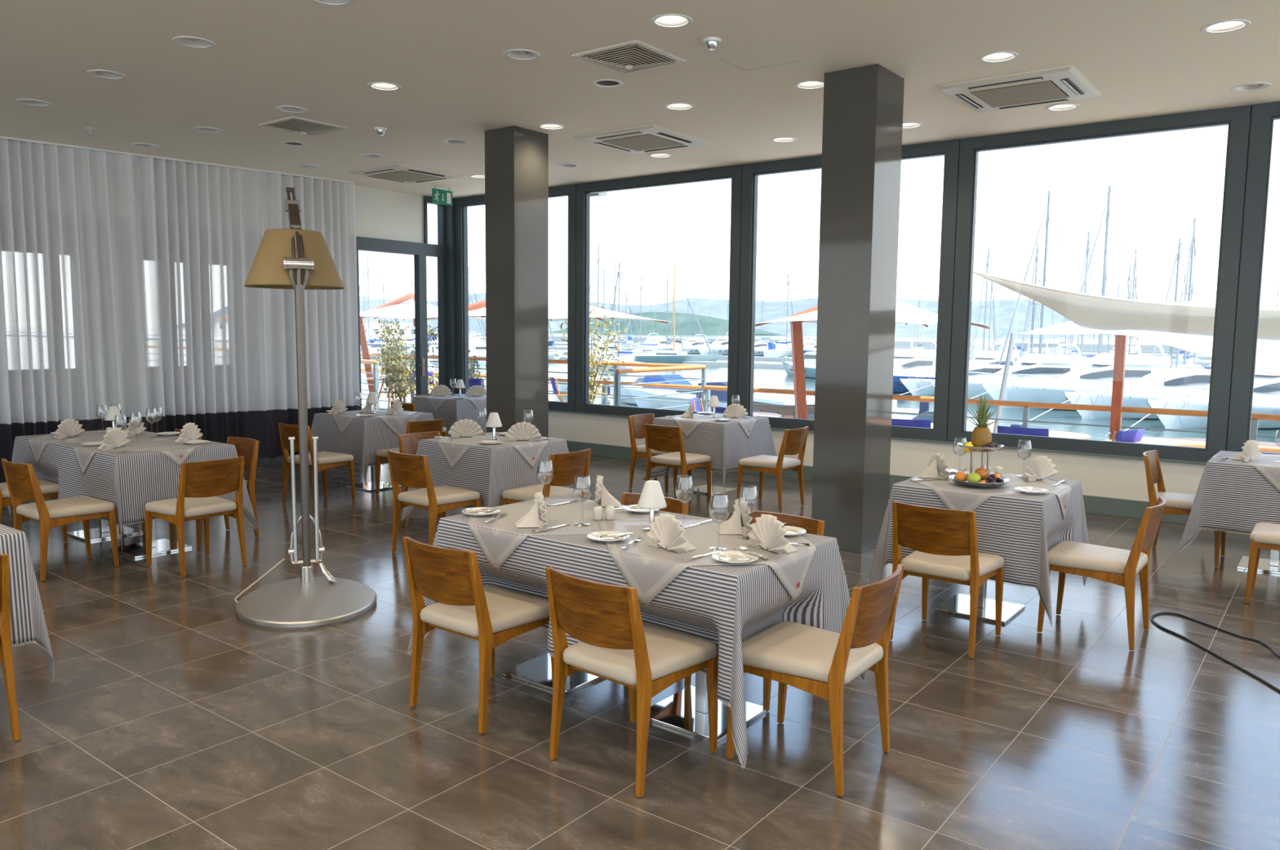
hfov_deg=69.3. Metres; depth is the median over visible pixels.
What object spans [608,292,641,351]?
sailboat
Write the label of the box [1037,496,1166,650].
dining chair
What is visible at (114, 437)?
napkin
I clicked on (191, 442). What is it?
plate
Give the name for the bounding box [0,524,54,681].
tablecloth
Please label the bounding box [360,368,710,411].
railing
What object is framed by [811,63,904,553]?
pillar
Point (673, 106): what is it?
recessed light
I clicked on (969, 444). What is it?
lemon
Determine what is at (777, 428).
trim
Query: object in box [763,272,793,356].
sailboat
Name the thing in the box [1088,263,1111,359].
sailboat
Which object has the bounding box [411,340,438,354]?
motor yacht
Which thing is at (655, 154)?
recessed light
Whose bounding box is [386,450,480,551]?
dining chair
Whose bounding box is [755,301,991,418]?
umbrella
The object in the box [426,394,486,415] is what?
table overlay
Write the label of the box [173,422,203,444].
napkin
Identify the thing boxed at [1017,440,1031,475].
wine glass
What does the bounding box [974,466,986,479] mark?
apple
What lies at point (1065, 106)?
recessed light
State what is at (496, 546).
tablecloth
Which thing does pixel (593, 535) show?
plate
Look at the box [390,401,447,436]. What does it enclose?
dining chair
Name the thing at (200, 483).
dining chair
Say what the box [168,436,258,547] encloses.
dining chair
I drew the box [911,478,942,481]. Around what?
table knife
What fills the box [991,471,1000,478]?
orange
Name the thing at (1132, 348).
sailboat
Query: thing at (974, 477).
apple
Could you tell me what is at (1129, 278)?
sailboat
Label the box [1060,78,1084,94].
outlet
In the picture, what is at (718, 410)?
chair
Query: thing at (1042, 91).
grille
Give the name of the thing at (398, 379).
shrub
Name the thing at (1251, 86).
recessed light
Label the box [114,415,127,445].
wine glass
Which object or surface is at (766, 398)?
cabin boat
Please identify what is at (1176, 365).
sailboat
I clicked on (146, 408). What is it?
wine glass
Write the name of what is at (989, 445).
grape bunch
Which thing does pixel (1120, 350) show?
post
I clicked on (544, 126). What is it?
recessed light
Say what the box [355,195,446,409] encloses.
door
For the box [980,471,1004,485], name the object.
grape bunch
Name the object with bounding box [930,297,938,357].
sailboat
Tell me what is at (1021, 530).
tablecloth
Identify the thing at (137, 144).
recessed light
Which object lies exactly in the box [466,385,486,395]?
napkin
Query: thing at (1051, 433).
table
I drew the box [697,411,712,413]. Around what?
plate
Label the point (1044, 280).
sailboat
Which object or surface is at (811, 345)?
motor yacht
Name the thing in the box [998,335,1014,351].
motor yacht
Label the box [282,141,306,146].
ceiling speaker
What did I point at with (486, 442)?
plate
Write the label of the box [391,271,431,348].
sailboat
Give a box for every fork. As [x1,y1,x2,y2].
[484,512,508,522]
[621,536,643,548]
[738,546,768,559]
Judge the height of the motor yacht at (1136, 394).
2.786 m
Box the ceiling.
[0,0,1279,198]
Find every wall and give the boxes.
[355,185,423,243]
[548,411,1205,502]
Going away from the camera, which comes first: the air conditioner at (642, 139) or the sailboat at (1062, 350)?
the air conditioner at (642, 139)
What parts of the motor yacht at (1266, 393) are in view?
bow rail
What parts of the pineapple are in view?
crown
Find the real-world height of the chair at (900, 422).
0.898 m
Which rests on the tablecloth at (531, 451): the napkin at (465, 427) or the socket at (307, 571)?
the napkin at (465, 427)
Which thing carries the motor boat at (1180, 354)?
on the water
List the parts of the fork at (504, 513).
handle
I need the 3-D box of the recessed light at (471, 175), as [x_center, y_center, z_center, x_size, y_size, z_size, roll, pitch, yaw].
[-1.953,-3.082,11.299,0.256,0.110,0.256,-2,6,-28]
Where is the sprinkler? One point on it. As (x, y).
(91, 129)
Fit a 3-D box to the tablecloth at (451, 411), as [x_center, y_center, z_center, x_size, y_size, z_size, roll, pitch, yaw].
[-2.330,-0.046,11.992,1.079,0.644,1.021,5,7,37]
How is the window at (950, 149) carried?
in the wall at (1117, 477)
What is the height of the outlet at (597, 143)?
0.008 m
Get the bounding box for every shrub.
[367,316,438,406]
[401,364,438,394]
[468,349,486,378]
[554,293,632,404]
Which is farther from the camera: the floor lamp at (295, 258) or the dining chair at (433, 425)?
the dining chair at (433, 425)
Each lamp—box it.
[104,405,122,427]
[234,186,376,629]
[365,391,378,413]
[455,379,465,395]
[485,412,502,439]
[590,191,608,196]
[637,480,666,531]
[707,395,719,417]
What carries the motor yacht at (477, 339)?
on the water
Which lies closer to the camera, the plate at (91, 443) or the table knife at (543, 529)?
the table knife at (543, 529)
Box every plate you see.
[80,441,102,446]
[156,431,181,435]
[182,440,208,444]
[355,413,373,417]
[451,396,465,398]
[462,506,500,515]
[478,440,502,444]
[497,431,506,435]
[586,530,629,542]
[624,504,659,513]
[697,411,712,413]
[711,551,758,564]
[712,417,730,421]
[781,525,806,536]
[945,467,957,472]
[1013,486,1048,493]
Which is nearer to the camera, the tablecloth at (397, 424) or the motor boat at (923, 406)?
the tablecloth at (397, 424)
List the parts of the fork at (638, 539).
handle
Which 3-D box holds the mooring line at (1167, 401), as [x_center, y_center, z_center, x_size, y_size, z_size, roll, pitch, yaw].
[16.401,-0.030,31.144,0.040,0.492,21.206,5,7,36]
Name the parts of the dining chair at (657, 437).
leg, rail, backrest, rail, leg, seat, leg, rail, leg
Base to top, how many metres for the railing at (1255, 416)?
1.014 m
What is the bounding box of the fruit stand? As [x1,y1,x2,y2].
[948,441,1009,487]
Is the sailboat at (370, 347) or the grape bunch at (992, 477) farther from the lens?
the sailboat at (370, 347)
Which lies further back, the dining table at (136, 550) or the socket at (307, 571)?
the dining table at (136, 550)
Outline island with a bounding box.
[548,311,786,335]
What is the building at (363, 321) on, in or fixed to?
on the shore
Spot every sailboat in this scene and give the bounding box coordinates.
[359,256,398,351]
[359,275,385,344]
[360,273,402,357]
[367,289,391,323]
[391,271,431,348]
[426,296,438,343]
[427,266,485,361]
[467,266,485,341]
[468,288,485,342]
[476,321,564,362]
[589,244,635,365]
[589,262,653,355]
[589,266,622,352]
[603,260,648,369]
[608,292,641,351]
[616,275,662,353]
[622,266,722,364]
[644,271,687,354]
[671,297,695,342]
[717,302,728,337]
[754,299,775,343]
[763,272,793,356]
[912,294,924,349]
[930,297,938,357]
[968,248,998,360]
[980,281,996,351]
[998,190,1085,364]
[1019,242,1044,357]
[1021,298,1039,356]
[1050,315,1073,351]
[1053,316,1073,355]
[1062,185,1138,364]
[1067,231,1097,368]
[1068,334,1088,359]
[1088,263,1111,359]
[1104,277,1119,353]
[1124,265,1136,355]
[1126,277,1141,353]
[1128,249,1141,355]
[1149,238,1195,368]
[1165,217,1204,368]
[1172,280,1199,364]
[1274,284,1279,308]
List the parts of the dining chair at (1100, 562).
leg, leg, rail, seat, leg, leg, backrest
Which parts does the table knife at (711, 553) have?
handle, blade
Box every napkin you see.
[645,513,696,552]
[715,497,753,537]
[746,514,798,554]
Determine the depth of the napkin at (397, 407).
9.32 m
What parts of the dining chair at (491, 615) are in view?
leg, rail, backrest, rail, leg, seat, leg, rail, leg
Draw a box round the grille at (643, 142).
[601,133,683,151]
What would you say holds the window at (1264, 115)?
in the wall at (1117, 477)
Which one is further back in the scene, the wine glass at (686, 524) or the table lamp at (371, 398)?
the table lamp at (371, 398)
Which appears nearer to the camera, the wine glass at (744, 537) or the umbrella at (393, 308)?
the wine glass at (744, 537)
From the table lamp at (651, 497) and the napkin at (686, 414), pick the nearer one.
the table lamp at (651, 497)
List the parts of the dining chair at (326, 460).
leg, backrest, leg, seat, leg, rail, leg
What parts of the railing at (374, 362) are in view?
handrail, post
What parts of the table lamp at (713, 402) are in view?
stem, lamp shade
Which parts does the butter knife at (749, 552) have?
blade, handle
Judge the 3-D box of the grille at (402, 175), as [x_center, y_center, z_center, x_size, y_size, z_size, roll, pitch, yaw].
[-2.816,-2.987,11.135,0.570,0.010,0.570,5,7,37]
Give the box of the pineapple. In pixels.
[967,395,998,447]
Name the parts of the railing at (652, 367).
cross rail, post, cross rail, cross rail, cross rail, handrail, post, post, post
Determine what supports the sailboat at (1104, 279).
on the water
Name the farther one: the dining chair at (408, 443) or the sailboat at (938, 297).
the sailboat at (938, 297)
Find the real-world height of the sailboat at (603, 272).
13.607 m
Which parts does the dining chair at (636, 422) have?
leg, backrest, rail, seat, leg, leg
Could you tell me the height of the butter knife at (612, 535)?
0.008 m
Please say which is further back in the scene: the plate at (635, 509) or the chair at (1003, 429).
the chair at (1003, 429)
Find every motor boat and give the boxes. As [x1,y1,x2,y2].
[378,346,415,358]
[414,347,438,353]
[551,370,613,398]
[608,374,691,404]
[629,381,755,412]
[670,340,684,346]
[705,341,713,346]
[808,396,928,416]
[891,410,1022,432]
[1004,346,1026,355]
[1174,351,1184,359]
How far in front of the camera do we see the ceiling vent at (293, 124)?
8.53 m
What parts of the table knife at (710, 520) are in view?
blade, handle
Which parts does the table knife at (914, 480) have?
handle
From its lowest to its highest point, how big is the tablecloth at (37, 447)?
0.181 m
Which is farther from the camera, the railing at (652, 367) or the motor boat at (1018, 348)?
the motor boat at (1018, 348)
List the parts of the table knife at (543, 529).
handle, blade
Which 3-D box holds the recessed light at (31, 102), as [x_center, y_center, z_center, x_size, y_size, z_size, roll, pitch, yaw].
[-5.099,-2.760,7.789,0.256,0.110,0.256,-1,6,-15]
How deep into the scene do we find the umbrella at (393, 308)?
17.42 m
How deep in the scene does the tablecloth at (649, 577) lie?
3.59 m
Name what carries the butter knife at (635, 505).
on the plate at (635, 509)
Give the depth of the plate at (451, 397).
11.59 m
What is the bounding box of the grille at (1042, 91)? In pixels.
[969,80,1068,107]
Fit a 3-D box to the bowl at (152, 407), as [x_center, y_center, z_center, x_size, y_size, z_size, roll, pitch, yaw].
[-3.841,-0.083,7.364,0.081,0.118,0.081,5,7,37]
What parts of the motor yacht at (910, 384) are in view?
bow rail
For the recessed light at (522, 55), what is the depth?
6.37 m
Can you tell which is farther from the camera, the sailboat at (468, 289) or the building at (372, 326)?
the building at (372, 326)
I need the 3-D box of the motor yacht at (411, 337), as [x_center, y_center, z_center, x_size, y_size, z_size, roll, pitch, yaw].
[-53.557,-19.375,216.694,3.073,2.610,10.305,4,7,34]
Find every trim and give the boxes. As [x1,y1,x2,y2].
[437,198,456,436]
[548,409,1206,464]
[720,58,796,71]
[946,105,1252,450]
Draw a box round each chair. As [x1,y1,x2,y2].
[0,458,119,581]
[0,479,67,542]
[0,553,21,741]
[141,428,202,531]
[144,456,246,577]
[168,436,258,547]
[277,422,355,508]
[375,418,443,494]
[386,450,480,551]
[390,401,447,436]
[398,431,440,525]
[402,536,554,733]
[408,370,438,403]
[415,393,443,436]
[468,378,484,387]
[501,448,591,505]
[545,566,718,797]
[549,376,567,401]
[620,492,688,515]
[627,413,691,493]
[644,423,711,500]
[684,510,824,711]
[690,396,703,411]
[711,407,726,413]
[725,564,904,796]
[737,426,808,511]
[889,501,1004,658]
[891,418,930,427]
[997,425,1048,436]
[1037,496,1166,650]
[1111,428,1144,442]
[1142,449,1226,566]
[1244,522,1279,603]
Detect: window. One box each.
[454,183,576,412]
[575,164,742,417]
[737,138,959,441]
[946,104,1251,462]
[1226,101,1279,454]
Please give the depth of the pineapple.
5.23 m
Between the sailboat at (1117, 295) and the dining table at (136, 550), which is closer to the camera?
the dining table at (136, 550)
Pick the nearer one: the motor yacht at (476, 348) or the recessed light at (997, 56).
the recessed light at (997, 56)
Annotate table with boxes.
[66,518,142,541]
[109,520,191,558]
[346,465,402,491]
[366,377,405,406]
[502,653,602,694]
[649,671,767,742]
[684,470,737,495]
[752,411,782,417]
[934,580,1025,624]
[1048,430,1090,439]
[1237,549,1279,573]
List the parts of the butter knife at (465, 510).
handle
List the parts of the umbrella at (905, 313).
arm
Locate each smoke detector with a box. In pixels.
[373,127,386,135]
[702,36,721,50]
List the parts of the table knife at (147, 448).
handle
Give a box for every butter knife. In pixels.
[464,507,496,511]
[600,532,633,537]
[614,504,637,509]
[733,547,763,556]
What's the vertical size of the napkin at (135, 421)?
0.147 m
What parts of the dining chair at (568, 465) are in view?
leg, rail, seat, leg, backrest, leg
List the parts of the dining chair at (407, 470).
leg, rail, backrest, rail, leg, seat, leg, rail, leg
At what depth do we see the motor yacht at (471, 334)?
274.43 m
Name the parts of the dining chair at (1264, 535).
leg, leg, seat, rail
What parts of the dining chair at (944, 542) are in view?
leg, leg, backrest, rail, seat, leg, rail, leg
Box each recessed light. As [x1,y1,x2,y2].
[15,98,52,106]
[86,69,126,79]
[131,142,159,148]
[172,35,215,48]
[192,126,222,133]
[275,105,307,113]
[295,164,318,168]
[310,0,353,6]
[358,153,382,158]
[367,81,401,91]
[442,138,468,144]
[469,174,484,177]
[502,48,540,61]
[537,123,564,129]
[557,163,579,167]
[648,152,672,157]
[650,13,693,28]
[664,102,694,110]
[770,136,797,142]
[794,80,823,89]
[902,121,923,128]
[978,51,1018,62]
[1045,102,1079,111]
[1200,19,1250,34]
[1231,82,1271,91]
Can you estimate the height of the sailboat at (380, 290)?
17.422 m
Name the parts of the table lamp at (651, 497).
stem, lamp shade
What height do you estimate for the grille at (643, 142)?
0.010 m
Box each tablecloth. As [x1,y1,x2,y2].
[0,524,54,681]
[7,428,257,548]
[27,430,156,464]
[73,437,212,475]
[308,408,433,484]
[332,409,421,436]
[401,431,577,519]
[407,494,866,768]
[411,393,486,435]
[437,433,547,468]
[466,498,649,571]
[596,518,816,606]
[641,413,777,492]
[669,413,756,437]
[868,467,1088,627]
[908,471,1071,519]
[1178,450,1279,551]
[1211,453,1279,492]
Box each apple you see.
[967,471,981,482]
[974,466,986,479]
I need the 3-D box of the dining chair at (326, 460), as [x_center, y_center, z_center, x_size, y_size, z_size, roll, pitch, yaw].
[-2.984,0.346,8.520,0.448,0.741,0.540,4,7,33]
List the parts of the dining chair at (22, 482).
leg, backrest, rail, rail, leg, seat, rail, leg, leg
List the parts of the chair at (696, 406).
leg, leg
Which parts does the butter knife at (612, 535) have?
handle, blade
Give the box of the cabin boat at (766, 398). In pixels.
[753,393,814,419]
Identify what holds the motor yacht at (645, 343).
on the water
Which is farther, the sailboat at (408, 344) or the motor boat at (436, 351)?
the sailboat at (408, 344)
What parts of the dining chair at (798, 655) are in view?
leg, leg, rail, seat, leg, rail, backrest, leg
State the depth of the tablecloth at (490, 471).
6.91 m
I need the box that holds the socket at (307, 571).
[300,564,314,582]
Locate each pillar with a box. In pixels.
[484,125,548,437]
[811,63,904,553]
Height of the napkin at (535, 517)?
0.147 m
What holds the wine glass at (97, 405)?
on the tablecloth at (37, 447)
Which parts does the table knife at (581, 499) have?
blade, handle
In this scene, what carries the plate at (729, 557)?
on the tablecloth at (649, 577)
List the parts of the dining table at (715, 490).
plate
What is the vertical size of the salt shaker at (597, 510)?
0.061 m
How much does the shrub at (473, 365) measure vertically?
1.637 m
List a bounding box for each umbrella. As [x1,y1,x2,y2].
[360,292,485,408]
[426,294,668,323]
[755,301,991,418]
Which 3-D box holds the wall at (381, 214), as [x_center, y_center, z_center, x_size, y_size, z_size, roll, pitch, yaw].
[-7.369,-1.054,8.408,1.000,3.470,12.910,5,7,37]
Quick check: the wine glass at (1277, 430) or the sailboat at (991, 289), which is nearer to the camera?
the wine glass at (1277, 430)
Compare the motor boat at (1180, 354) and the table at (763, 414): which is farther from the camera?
the motor boat at (1180, 354)
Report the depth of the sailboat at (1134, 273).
79.37 m
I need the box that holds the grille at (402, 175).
[371,170,439,182]
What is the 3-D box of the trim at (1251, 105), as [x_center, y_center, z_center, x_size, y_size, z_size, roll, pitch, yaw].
[3.044,-1.298,9.115,9.667,2.922,0.090,5,7,37]
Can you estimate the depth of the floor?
3.76 m
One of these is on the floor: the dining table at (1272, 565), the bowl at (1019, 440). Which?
the dining table at (1272, 565)
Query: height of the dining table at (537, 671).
0.742 m
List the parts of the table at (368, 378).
leg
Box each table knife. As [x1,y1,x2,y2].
[59,438,92,441]
[121,448,152,451]
[529,438,553,441]
[532,524,569,533]
[551,497,586,505]
[682,518,716,527]
[682,551,720,561]
[789,542,809,546]
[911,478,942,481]
[1052,480,1065,485]
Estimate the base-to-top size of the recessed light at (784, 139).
0.110 m
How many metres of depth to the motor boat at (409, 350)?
126.14 m
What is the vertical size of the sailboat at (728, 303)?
14.157 m
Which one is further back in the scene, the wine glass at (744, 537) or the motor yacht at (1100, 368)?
the motor yacht at (1100, 368)
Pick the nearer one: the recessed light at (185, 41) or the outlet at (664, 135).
the recessed light at (185, 41)
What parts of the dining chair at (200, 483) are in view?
leg, rail, leg, seat, leg, rail, backrest, rail, leg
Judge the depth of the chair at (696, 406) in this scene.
12.72 m
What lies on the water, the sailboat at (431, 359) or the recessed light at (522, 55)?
the sailboat at (431, 359)
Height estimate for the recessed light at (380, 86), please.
0.110 m
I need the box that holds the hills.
[359,293,1137,337]
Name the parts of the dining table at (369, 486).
plate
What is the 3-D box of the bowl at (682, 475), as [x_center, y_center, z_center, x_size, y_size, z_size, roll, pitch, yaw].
[0.196,0.286,4.085,0.081,0.118,0.081,3,6,20]
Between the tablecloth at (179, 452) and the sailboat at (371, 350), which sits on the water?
the sailboat at (371, 350)
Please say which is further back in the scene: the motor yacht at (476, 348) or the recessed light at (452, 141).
the motor yacht at (476, 348)
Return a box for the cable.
[1151,611,1279,692]
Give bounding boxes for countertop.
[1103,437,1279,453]
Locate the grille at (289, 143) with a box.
[285,142,302,145]
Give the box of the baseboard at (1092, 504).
[565,440,1189,524]
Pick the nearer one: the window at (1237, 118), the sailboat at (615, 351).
the window at (1237, 118)
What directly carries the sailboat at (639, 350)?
on the water
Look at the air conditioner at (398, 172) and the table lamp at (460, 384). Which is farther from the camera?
the table lamp at (460, 384)
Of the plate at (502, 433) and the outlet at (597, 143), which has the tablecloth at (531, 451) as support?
the plate at (502, 433)
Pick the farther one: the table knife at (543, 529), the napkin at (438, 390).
the napkin at (438, 390)
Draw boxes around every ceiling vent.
[258,115,346,136]
[571,40,685,75]
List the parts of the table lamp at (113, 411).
lamp shade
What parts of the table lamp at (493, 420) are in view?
stem, lamp shade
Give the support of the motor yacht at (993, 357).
on the water
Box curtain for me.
[0,136,359,479]
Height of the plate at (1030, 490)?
0.016 m
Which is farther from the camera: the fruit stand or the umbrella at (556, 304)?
the umbrella at (556, 304)
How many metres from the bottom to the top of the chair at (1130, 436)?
0.898 m
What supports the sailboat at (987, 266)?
on the water
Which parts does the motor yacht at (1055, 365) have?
bow rail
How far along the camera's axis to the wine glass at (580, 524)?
4.07 m
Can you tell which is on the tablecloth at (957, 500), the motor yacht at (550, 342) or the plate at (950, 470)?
the plate at (950, 470)
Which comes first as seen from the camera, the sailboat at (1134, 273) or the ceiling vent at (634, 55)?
the ceiling vent at (634, 55)
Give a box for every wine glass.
[96,404,107,431]
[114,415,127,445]
[129,412,142,441]
[145,408,157,436]
[151,407,162,435]
[537,459,553,506]
[573,475,591,526]
[675,475,693,526]
[708,493,729,551]
[738,484,758,539]
[953,436,966,472]
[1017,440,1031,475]
[1274,430,1279,462]
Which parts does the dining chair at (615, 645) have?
leg, rail, backrest, rail, leg, leg, seat, rail, leg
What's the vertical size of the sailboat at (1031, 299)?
11.304 m
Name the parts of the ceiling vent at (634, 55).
knob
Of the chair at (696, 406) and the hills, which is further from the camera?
the hills
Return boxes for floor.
[0,453,1279,849]
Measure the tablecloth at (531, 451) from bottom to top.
0.190 m
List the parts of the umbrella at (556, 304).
arm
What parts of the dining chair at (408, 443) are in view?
leg, backrest, leg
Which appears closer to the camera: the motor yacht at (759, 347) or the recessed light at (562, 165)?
the recessed light at (562, 165)
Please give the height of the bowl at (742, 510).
0.118 m
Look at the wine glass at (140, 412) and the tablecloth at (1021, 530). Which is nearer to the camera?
the tablecloth at (1021, 530)
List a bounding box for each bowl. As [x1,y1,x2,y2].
[151,407,162,422]
[537,459,553,484]
[573,475,591,502]
[675,475,693,502]
[708,493,729,524]
[738,484,758,514]
[1017,440,1031,459]
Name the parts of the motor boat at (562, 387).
seat, outboard motor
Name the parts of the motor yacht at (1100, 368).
bow rail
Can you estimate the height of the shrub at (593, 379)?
2.208 m
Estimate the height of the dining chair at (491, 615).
0.741 m
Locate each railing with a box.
[360,352,706,408]
[360,359,378,408]
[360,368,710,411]
[702,385,1279,439]
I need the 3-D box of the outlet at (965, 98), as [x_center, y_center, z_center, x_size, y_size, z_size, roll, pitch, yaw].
[2.604,-2.554,7.307,0.055,0.008,0.520,5,7,37]
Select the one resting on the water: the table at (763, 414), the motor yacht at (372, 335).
the motor yacht at (372, 335)
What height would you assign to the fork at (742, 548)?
0.011 m
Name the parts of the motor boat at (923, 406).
seat, outboard motor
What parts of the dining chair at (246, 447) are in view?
leg, leg, leg, backrest, leg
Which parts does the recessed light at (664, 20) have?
lamp glass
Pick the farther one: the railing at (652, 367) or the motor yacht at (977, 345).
the motor yacht at (977, 345)
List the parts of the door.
handle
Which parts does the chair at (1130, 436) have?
leg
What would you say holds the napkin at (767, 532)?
on the tablecloth at (649, 577)
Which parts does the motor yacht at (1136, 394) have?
bow rail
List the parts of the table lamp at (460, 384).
lamp shade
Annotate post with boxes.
[992,333,1015,432]
[1106,334,1127,439]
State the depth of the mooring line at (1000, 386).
45.71 m
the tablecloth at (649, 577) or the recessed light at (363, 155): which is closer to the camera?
the tablecloth at (649, 577)
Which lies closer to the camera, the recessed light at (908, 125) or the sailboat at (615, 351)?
the recessed light at (908, 125)
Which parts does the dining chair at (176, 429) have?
leg, backrest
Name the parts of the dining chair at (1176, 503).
leg, backrest, leg, seat, rail, leg, leg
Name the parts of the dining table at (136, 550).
plate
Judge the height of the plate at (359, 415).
0.016 m
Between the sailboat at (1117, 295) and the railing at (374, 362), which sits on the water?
the sailboat at (1117, 295)
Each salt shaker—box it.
[592,506,602,519]
[604,505,615,519]
[995,466,1002,476]
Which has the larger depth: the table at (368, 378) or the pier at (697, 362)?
the pier at (697, 362)
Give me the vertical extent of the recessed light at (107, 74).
0.110 m
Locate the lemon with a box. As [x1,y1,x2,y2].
[963,442,973,452]
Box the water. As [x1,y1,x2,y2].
[360,330,1279,442]
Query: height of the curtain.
3.440 m
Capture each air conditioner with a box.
[347,163,462,183]
[573,124,711,154]
[936,64,1101,112]
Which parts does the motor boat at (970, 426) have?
seat, outboard motor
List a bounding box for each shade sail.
[973,270,1279,374]
[1015,300,1197,334]
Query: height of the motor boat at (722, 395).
1.887 m
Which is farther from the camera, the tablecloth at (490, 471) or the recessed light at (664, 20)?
the tablecloth at (490, 471)
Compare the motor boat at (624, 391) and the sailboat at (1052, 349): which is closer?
the motor boat at (624, 391)
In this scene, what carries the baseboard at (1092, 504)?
attached to the wall at (1117, 477)
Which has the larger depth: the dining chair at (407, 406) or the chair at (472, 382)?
the chair at (472, 382)
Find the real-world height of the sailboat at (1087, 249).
13.361 m
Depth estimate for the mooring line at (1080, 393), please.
36.96 m
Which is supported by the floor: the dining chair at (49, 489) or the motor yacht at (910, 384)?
the dining chair at (49, 489)
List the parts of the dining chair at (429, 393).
backrest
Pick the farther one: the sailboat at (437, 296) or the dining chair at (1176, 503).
the sailboat at (437, 296)
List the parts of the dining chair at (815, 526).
leg, leg, backrest, leg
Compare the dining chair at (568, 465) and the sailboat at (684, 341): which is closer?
the dining chair at (568, 465)
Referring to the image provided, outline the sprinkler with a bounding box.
[84,127,96,135]
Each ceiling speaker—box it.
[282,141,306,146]
[592,79,622,88]
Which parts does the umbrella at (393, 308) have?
arm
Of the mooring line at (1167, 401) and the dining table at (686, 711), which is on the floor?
the dining table at (686, 711)
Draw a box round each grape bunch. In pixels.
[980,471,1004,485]
[981,440,1000,449]
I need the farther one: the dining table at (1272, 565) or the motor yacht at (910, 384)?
the motor yacht at (910, 384)
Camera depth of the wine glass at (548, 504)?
4.53 m
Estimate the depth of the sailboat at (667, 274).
130.94 m
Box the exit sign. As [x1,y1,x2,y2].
[431,187,452,205]
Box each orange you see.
[954,470,967,480]
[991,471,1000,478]
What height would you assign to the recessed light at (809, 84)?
0.110 m
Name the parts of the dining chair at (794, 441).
leg, rail, leg, seat, leg, rail, rail, backrest, leg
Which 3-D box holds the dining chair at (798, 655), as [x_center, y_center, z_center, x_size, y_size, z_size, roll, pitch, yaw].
[0.671,0.890,3.468,0.540,0.741,0.448,5,7,36]
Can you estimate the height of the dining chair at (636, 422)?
0.741 m
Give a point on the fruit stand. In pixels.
(974, 449)
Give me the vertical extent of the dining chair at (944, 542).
0.741 m
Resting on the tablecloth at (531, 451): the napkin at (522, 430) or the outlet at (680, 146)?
the napkin at (522, 430)
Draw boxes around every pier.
[548,346,1210,365]
[548,351,1017,364]
[552,342,1211,359]
[554,340,1190,353]
[558,356,784,368]
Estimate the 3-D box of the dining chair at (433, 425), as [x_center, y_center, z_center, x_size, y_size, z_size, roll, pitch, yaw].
[-2.216,0.308,8.972,0.540,0.741,0.448,5,7,37]
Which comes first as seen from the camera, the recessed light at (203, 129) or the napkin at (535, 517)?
the napkin at (535, 517)
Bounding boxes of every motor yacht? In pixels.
[365,332,375,342]
[371,330,410,344]
[403,336,429,342]
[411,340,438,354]
[468,330,475,340]
[468,336,485,341]
[468,336,486,361]
[548,337,555,345]
[589,337,600,345]
[591,334,617,346]
[608,333,634,346]
[622,336,632,342]
[635,338,669,347]
[637,333,681,350]
[675,330,706,354]
[697,332,728,355]
[754,342,775,355]
[774,334,791,346]
[782,351,816,377]
[803,333,816,346]
[803,336,816,353]
[893,331,936,392]
[899,363,1014,395]
[928,334,1086,399]
[968,336,1019,364]
[969,334,1000,359]
[981,339,1171,409]
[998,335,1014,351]
[1026,342,1050,354]
[1063,366,1211,419]
[1146,370,1279,429]
[1147,355,1169,369]
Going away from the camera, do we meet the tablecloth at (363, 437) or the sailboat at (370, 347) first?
the tablecloth at (363, 437)
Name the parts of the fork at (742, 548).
handle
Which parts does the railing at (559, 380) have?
cross rail, handrail, post, post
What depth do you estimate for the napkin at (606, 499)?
4.52 m
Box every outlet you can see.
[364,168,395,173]
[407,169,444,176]
[595,131,641,139]
[595,142,630,151]
[643,145,688,151]
[657,132,692,142]
[955,93,983,108]
[968,76,1043,89]
[998,98,1068,109]
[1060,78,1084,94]
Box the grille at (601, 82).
[596,80,619,85]
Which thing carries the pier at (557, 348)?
on the water
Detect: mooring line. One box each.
[899,383,934,395]
[971,386,1000,398]
[1018,393,1081,424]
[1105,400,1168,439]
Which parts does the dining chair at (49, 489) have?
leg, seat, rail, leg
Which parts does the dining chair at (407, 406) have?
backrest, leg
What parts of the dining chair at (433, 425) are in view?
leg, rail, seat, leg, backrest, leg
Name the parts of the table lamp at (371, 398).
lamp shade, stem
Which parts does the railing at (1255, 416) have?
post, handrail, cross rail, post, post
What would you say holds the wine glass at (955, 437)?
on the tablecloth at (957, 500)
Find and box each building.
[363,320,380,323]
[364,323,414,338]
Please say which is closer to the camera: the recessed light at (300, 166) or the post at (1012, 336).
the recessed light at (300, 166)
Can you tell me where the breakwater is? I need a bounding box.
[474,334,1184,351]
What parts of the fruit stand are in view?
post, dish, dish, post, post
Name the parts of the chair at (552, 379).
leg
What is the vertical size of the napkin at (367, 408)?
0.147 m
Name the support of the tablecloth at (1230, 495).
on the dining table at (1272, 565)
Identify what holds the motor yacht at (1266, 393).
on the water

